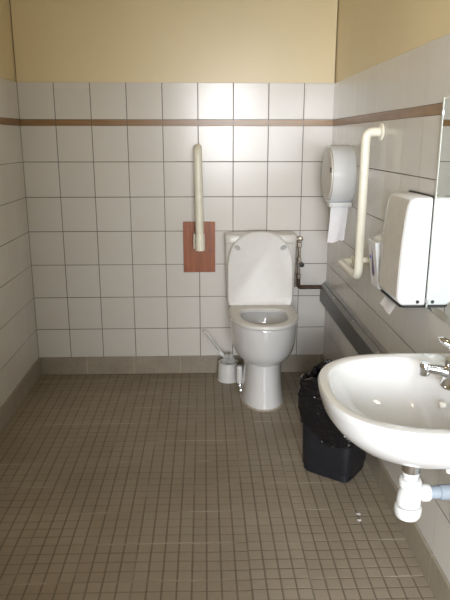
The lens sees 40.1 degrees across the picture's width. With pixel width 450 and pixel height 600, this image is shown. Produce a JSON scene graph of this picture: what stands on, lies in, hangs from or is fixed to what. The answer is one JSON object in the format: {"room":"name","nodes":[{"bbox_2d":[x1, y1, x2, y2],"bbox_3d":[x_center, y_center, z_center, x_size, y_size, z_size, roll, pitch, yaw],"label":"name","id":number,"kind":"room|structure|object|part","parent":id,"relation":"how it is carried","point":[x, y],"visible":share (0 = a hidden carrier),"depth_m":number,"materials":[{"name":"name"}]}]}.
{"room":"public restroom","nodes":[
{"label":"public restroom","id":0,"kind":"room"},
{"bbox_2d":[0,0,38,407],"bbox_3d":[-1.142,-0.265,1.776,0.101,2.450,3.820,0,15,-2],"label":"wall","id":1,"kind":"structure","parent":0,"point":[18,332],"depth_m":3.31,"materials":[{"name":"tile"}]},
{"bbox_2d":[0,357,41,433],"bbox_3d":[-1.085,0.878,2.024,0.010,0.114,3.720,0,15,-2],"label":"baseboard","id":2,"kind":"structure","parent":1,"relation":"attached to","point":[8,409],"depth_m":3.37,"materials":[{"name":"tile"}]},
{"bbox_2d":[10,0,337,357],"bbox_3d":[-0.270,-0.742,3.604,1.768,2.450,0.101,0,15,-2],"label":"wall","id":3,"kind":"structure","parent":0,"point":[116,98],"depth_m":3.52,"materials":[{"name":"tile"}]},
{"bbox_2d":[40,354,320,374],"bbox_3d":[-0.269,0.403,3.845,1.746,0.114,0.010,0,15,-2],"label":"baseboard","id":4,"kind":"structure","parent":3,"relation":"attached to","point":[296,362],"depth_m":3.83,"materials":[{"name":"tile"}]},
{"bbox_2d":[183,221,214,271],"bbox_3d":[-0.152,-0.315,3.657,0.188,0.301,0.020,0,15,-2],"label":"board","id":5,"kind":"object","parent":3,"relation":"attached to","point":[194,261],"visible":0.95,"depth_m":3.65,"materials":[{"name":"red wood"}]},
{"bbox_2d":[193,144,204,250],"bbox_3d":[-0.150,-0.579,3.487,0.067,0.594,0.175,0,15,-2],"label":"grab rail","id":6,"kind":"object","parent":3,"relation":"attached to","point":[199,237],"visible":1,"depth_m":3.42,"materials":[{"name":"beige metal"}]},
{"bbox_2d":[0,372,435,599],"bbox_3d":[-0.207,0.964,2.076,1.968,0.080,3.920,0,15,-2],"label":"floor","id":7,"kind":"structure","parent":0,"point":[158,486],"depth_m":2.45,"materials":[{"name":"tile"}]},
{"bbox_2d":[217,359,237,383],"bbox_3d":[0.019,0.429,3.739,0.132,0.116,0.132,0,15,-2],"label":"toilet brush holder","id":8,"kind":"object","parent":7,"relation":"on","point":[226,374],"visible":0.8,"depth_m":3.69,"materials":[{"name":"white plastic"}]},
{"bbox_2d":[203,331,234,364],"bbox_3d":[-0.035,0.332,3.712,0.197,0.280,0.092,0,15,-2],"label":"toilet brush","id":9,"kind":"object","parent":8,"relation":"in","point":[227,359],"visible":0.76,"depth_m":3.71,"materials":[{"name":"white plastic"}]},
{"bbox_3d":[-0.068,0.266,3.717,0.137,0.153,0.015,4,15,15],"label":"handle","id":10,"kind":"part","parent":9,"relation":"part of","materials":[{"name":"white plastic"}]},
{"bbox_2d":[236,365,242,392],"bbox_3d":[0.085,0.458,3.551,0.036,0.154,0.068,0,15,-2],"label":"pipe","id":11,"kind":"object","parent":7,"relation":"on","point":[239,374],"visible":0.89,"depth_m":3.55,"materials":[{"name":"white plastic"}]},
{"bbox_2d":[224,231,298,411],"bbox_3d":[0.214,0.094,3.446,0.416,0.913,0.653,0,15,-2],"label":"toilet","id":12,"kind":"object","parent":7,"relation":"on","point":[260,265],"visible":1,"depth_m":3.49,"materials":[{"name":"white ceramic"}]},
{"bbox_3d":[0.201,-0.176,3.516,0.374,0.425,0.072,0,15,-2],"label":"lid","id":13,"kind":"part","parent":12,"relation":"part of","materials":[{"name":"plastic"}]},
{"bbox_3d":[0.205,-0.365,3.592,0.416,0.052,0.140,0,15,-2],"label":"cistern lid","id":14,"kind":"part","parent":12,"relation":"part of","materials":[{"name":"ceramic"}]},
{"bbox_3d":[0.213,0.089,3.346,0.376,0.024,0.462,0,15,-2],"label":"seat","id":15,"kind":"part","parent":12,"relation":"part of","materials":[{"name":"plastic"}]},
{"bbox_2d":[294,236,321,288],"bbox_3d":[0.496,-0.217,3.655,0.170,0.320,0.053,0,15,-2],"label":"supply pipe","id":16,"kind":"object","parent":12,"relation":"attached to","point":[298,263],"visible":0.91,"depth_m":3.67,"materials":[{"name":"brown metal"}]},
{"bbox_2d":[302,373,365,482],"bbox_3d":[0.483,0.544,2.686,0.252,0.424,0.224,10,18,34],"label":"waste bin","id":17,"kind":"object","parent":7,"relation":"on","point":[338,464],"visible":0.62,"depth_m":2.63,"materials":[{"name":"black plastic"}]},
{"bbox_2d":[297,359,355,448],"bbox_3d":[0.482,0.449,2.662,0.290,0.303,0.263,10,18,34],"label":"liner","id":18,"kind":"object","parent":17,"relation":"in","point":[313,414],"visible":0.36,"depth_m":2.58,"materials":[{"name":"black plastic"}]},
{"bbox_2d":[323,0,449,582],"bbox_3d":[0.724,-0.281,1.835,0.101,2.450,3.820,0,15,-2],"label":"wall","id":19,"kind":"structure","parent":0,"point":[392,57],"depth_m":2.41,"materials":[{"name":"tile"}]},
{"bbox_2d":[321,145,355,206],"bbox_3d":[0.569,-0.632,3.119,0.124,0.299,0.296,0,15,-2],"label":"dispenser","id":20,"kind":"object","parent":19,"relation":"attached to","point":[338,177],"visible":1,"depth_m":3.01,"materials":[{"name":"plastic"}]},
{"bbox_3d":[0.519,-0.639,3.115,0.015,0.257,0.269,0,15,-2],"label":"plate","id":21,"kind":"part","parent":20,"relation":"part of","materials":[{"name":"plastic"}]},
{"bbox_2d":[327,207,347,242],"bbox_3d":[0.568,-0.381,3.103,0.096,0.195,0.019,0,15,-2],"label":"toilet paper","id":22,"kind":"object","parent":20,"relation":"hanging from","point":[338,215],"visible":1,"depth_m":3.10,"materials":[{"name":"white paper"}]},
{"bbox_2d":[320,281,388,354],"bbox_3d":[0.629,0.188,2.817,0.034,0.124,1.950,0,15,-2],"label":"ledge","id":23,"kind":"object","parent":19,"relation":"attached to","point":[362,340],"visible":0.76,"depth_m":3.02,"materials":[{"name":"grey tile"}]},
{"bbox_2d":[337,123,384,279],"bbox_3d":[0.599,-0.438,2.785,0.087,0.688,0.437,0,15,-2],"label":"grab bar","id":24,"kind":"object","parent":19,"relation":"attached to","point":[353,266],"visible":0.86,"depth_m":2.60,"materials":[{"name":"beige metal"}]},
{"bbox_2d":[368,233,382,288],"bbox_3d":[0.608,-0.150,2.362,0.101,0.201,0.130,0,15,-2],"label":"soap dispenser","id":25,"kind":"object","parent":19,"relation":"attached to","point":[375,244],"visible":0.43,"depth_m":2.34,"materials":[{"name":"plastic"}]},
{"bbox_2d":[318,353,449,473],"bbox_3d":[0.461,0.329,1.518,0.458,0.246,0.496,0,15,-2],"label":"washbasin","id":26,"kind":"object","parent":19,"relation":"attached to","point":[382,404],"visible":1,"depth_m":1.58,"materials":[{"name":"white ceramic"}]},
{"bbox_2d":[394,465,449,521],"bbox_3d":[0.560,0.481,1.561,0.255,0.253,0.068,0,15,-2],"label":"trap","id":27,"kind":"object","parent":26,"relation":"attached to","point":[411,491],"visible":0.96,"depth_m":1.54,"materials":[{"name":"white plastic"}]},
{"bbox_2d":[419,337,449,390],"bbox_3d":[0.523,0.149,1.473,0.114,0.126,0.060,0,15,-2],"label":"mixer tap","id":28,"kind":"object","parent":26,"relation":"on","point":[425,368],"visible":1,"depth_m":1.47,"materials":[{"name":"silver metal"}]},
{"bbox_3d":[0.510,0.171,1.479,0.078,0.040,0.029,0,15,-2],"label":"spout","id":29,"kind":"part","parent":28,"relation":"part of","materials":[{"name":"silver metal"}]},
{"bbox_3d":[0.542,0.121,1.467,0.071,0.067,0.046,0,15,-2],"label":"lever","id":30,"kind":"part","parent":28,"relation":"part of","materials":[{"name":"silver metal"}]},
{"bbox_2d":[321,354,449,599],"bbox_3d":[0.670,0.863,2.080,0.010,0.114,3.720,0,15,-2],"label":"baseboard","id":31,"kind":"structure","parent":19,"relation":"attached to","point":[435,577],"depth_m":2.14,"materials":[{"name":"tile"}]},
{"bbox_2d":[379,190,434,307],"bbox_3d":[0.614,-0.181,2.108,0.105,0.366,0.246,0,15,-2],"label":"paper towel dispenser","id":32,"kind":"object","parent":19,"relation":"attached to","point":[407,230],"visible":0.91,"depth_m":2.01,"materials":[{"name":"plastic"}]},
{"bbox_2d":[380,296,395,314],"bbox_3d":[0.590,0.009,2.211,0.035,0.056,0.129,0,15,-2],"label":"paper towel","id":33,"kind":"object","parent":32,"relation":"attached to","point":[388,305],"visible":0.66,"depth_m":2.21,"materials":[{"name":"white paper"}]},
{"bbox_3d":[0.576,-0.186,2.092,0.027,0.322,0.201,0,15,-2],"label":"panel","id":34,"kind":"part","parent":32,"relation":"part of","materials":[{"name":"plastic"}]},
{"bbox_3d":[0.661,-0.182,2.109,0.012,0.365,0.246,0,15,-2],"label":"plate","id":35,"kind":"part","parent":32,"relation":"part of","materials":[{"name":"plastic"}]},
{"bbox_2d":[425,96,449,324],"bbox_3d":[0.682,-0.150,1.389,0.012,0.658,1.153,0,15,-2],"label":"mirror","id":36,"kind":"object","parent":19,"relation":"attached to","point":[437,300],"visible":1,"depth_m":1.88,"materials":[{"name":"clear glass"}]}
]}

